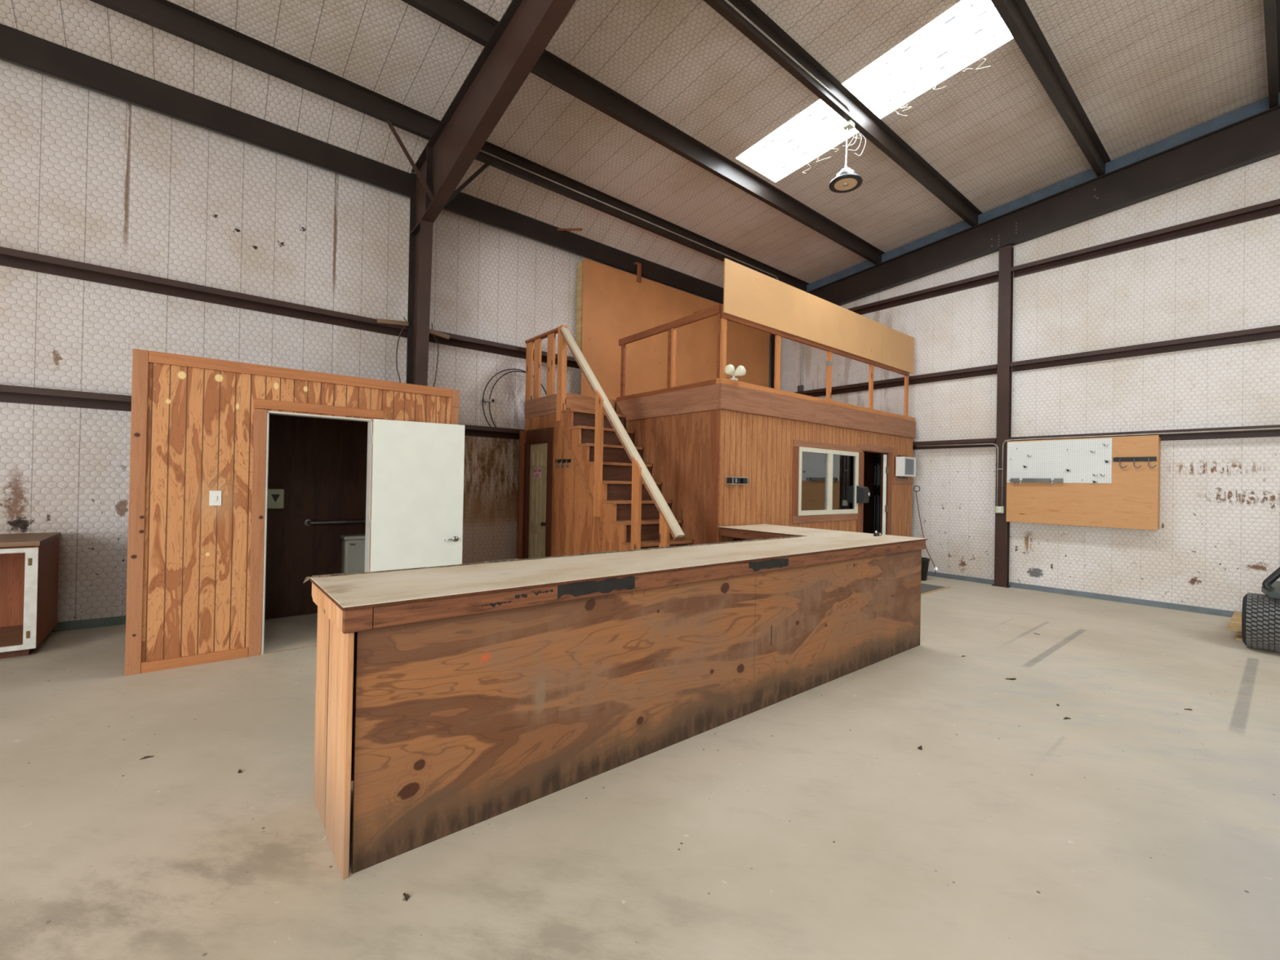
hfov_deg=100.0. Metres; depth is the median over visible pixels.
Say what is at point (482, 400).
coil
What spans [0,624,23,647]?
shelf
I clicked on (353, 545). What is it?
toilet
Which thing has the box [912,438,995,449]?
beam
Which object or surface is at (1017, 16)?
purlin
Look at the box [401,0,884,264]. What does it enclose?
purlin
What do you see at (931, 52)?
skylight
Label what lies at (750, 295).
board
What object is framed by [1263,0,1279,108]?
purlin
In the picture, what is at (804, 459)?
office room
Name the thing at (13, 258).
beam
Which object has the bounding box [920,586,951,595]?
wood strip
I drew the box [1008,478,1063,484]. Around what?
bar
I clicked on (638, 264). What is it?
bracket
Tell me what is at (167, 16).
purlin
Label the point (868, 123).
purlin
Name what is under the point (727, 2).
conduit
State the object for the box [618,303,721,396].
rail
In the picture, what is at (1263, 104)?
rake angle
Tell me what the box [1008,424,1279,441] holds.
beam
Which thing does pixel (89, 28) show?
trim
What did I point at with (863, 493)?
dispenser
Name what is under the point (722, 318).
guardrail
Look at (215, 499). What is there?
light switch
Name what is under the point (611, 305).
wall
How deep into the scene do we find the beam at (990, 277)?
9.51 m
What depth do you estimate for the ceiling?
6.21 m
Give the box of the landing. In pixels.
[516,324,616,559]
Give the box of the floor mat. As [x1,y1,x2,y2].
[920,583,944,593]
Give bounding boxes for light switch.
[208,490,221,505]
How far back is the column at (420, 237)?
6.81 m
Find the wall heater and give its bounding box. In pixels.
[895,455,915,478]
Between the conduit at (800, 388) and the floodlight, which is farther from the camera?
the conduit at (800, 388)
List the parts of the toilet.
tank lid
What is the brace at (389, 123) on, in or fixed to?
attached to the rafter at (526, 28)
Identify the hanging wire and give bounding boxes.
[395,316,407,382]
[431,323,438,386]
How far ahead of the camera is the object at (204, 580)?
4.60 m
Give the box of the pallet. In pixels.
[1226,611,1242,640]
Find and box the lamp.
[828,120,866,193]
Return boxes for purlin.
[89,0,809,292]
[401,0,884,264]
[703,0,982,226]
[991,0,1111,176]
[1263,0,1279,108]
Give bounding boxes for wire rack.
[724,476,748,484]
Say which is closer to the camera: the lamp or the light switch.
the light switch
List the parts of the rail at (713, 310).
post, post, rail, post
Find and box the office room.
[614,377,915,544]
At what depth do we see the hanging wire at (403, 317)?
6.91 m
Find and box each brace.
[385,119,434,199]
[445,161,490,204]
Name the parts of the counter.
frame, wing panel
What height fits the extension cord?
1.499 m
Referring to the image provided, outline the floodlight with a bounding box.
[724,364,746,380]
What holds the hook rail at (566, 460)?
attached to the landing
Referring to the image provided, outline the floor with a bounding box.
[0,575,1279,959]
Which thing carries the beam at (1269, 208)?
attached to the wall at (1216, 541)
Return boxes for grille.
[905,458,914,475]
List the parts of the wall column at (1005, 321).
plate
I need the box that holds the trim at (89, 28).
[0,0,724,288]
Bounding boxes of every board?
[723,257,914,373]
[893,477,913,484]
[1005,435,1160,530]
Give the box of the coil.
[480,368,546,426]
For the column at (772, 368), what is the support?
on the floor
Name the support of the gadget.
on the counter
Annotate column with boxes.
[406,146,433,386]
[770,333,781,388]
[991,244,1013,587]
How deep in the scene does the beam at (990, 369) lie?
9.68 m
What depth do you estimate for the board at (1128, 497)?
7.66 m
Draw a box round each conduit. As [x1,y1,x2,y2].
[480,150,778,279]
[723,0,850,112]
[797,342,813,391]
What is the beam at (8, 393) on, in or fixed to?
attached to the wall at (88, 176)
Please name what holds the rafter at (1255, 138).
attached to the wall at (1216, 541)
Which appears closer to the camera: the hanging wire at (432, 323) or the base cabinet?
the base cabinet
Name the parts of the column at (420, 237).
plate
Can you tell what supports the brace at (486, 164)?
attached to the rafter at (526, 28)
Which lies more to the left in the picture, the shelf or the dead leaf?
the shelf
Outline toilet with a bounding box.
[340,533,365,573]
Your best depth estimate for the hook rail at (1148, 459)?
7.26 m
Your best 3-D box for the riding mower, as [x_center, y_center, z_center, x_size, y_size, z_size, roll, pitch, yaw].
[6.716,1.164,5.059,1.160,1.050,1.360,1,0,-40]
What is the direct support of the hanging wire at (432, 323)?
hanging from the scrap at (431, 331)
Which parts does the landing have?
door casing, panel moulding, panel moulding, panel moulding, closet door, door head casing, rail, panel moulding, panel moulding, panel moulding, door casing, corner post, stair panel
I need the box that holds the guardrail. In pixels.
[716,310,909,416]
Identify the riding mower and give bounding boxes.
[1241,566,1279,652]
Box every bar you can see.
[304,519,365,525]
[556,228,582,231]
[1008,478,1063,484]
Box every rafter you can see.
[411,0,576,223]
[807,104,1279,306]
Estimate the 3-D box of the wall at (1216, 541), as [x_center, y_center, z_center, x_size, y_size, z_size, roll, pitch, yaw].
[7.761,-1.552,6.378,0.020,6.538,15.183,1,0,-40]
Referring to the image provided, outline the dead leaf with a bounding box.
[403,893,409,901]
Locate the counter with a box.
[302,524,927,879]
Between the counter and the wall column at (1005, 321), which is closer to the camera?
the counter
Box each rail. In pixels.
[555,458,570,467]
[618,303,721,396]
[1113,456,1156,467]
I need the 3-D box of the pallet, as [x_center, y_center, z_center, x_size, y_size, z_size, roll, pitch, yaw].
[7.062,1.641,5.662,1.220,0.118,1.124,1,0,-40]
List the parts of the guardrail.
post, post, post, post, post, post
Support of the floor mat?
on the floor
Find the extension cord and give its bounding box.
[913,485,936,574]
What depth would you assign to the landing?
7.50 m
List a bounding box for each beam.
[0,24,724,303]
[0,246,580,368]
[0,384,524,439]
[795,364,997,396]
[848,271,998,315]
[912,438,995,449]
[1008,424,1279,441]
[1009,324,1279,372]
[1010,198,1279,277]
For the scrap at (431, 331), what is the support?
on the beam at (13, 258)
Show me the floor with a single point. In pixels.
(814, 824)
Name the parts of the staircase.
post, post, post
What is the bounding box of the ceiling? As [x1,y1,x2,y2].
[167,0,1268,284]
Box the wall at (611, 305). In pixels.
[576,257,769,400]
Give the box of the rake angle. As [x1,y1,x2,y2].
[806,92,1279,292]
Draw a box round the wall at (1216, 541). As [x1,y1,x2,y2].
[768,93,1279,612]
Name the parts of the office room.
corner trim, window casing, pane, window casing, window casing, pane, door casing, panel moulding, head casing, panel moulding, door, panel moulding, panel moulding, door, door casing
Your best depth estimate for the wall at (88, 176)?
5.76 m
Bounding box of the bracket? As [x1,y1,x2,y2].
[634,262,641,282]
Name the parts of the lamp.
hanging rod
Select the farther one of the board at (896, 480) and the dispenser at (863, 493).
the board at (896, 480)
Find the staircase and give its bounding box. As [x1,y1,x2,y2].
[560,326,692,551]
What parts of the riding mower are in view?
control lever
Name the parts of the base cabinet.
panel, frame, panel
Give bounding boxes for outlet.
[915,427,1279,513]
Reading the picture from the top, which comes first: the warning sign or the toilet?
the warning sign
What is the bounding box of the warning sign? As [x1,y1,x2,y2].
[533,467,541,478]
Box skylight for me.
[738,0,1011,177]
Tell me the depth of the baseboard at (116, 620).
5.31 m
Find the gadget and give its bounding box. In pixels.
[873,530,881,536]
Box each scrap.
[377,318,408,326]
[429,328,449,339]
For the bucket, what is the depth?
8.93 m
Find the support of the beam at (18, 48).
attached to the wall at (88, 176)
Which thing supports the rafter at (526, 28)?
attached to the column at (420, 237)
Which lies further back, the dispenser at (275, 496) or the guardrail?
the guardrail
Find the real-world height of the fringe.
0.305 m
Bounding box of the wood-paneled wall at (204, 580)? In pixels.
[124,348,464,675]
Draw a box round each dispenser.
[266,488,284,508]
[856,485,870,502]
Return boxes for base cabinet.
[0,532,61,658]
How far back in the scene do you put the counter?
2.69 m
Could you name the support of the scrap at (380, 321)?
on the beam at (13, 258)
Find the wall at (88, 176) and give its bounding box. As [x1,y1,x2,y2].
[0,23,723,622]
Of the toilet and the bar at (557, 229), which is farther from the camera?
the bar at (557, 229)
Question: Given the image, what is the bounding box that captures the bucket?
[920,557,929,580]
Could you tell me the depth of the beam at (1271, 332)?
7.25 m
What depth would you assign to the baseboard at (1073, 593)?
7.67 m
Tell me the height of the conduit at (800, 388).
1.640 m
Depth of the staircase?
6.53 m
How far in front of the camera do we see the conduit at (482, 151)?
8.18 m
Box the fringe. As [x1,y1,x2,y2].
[768,9,991,173]
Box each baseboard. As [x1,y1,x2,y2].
[50,615,125,632]
[927,571,1237,617]

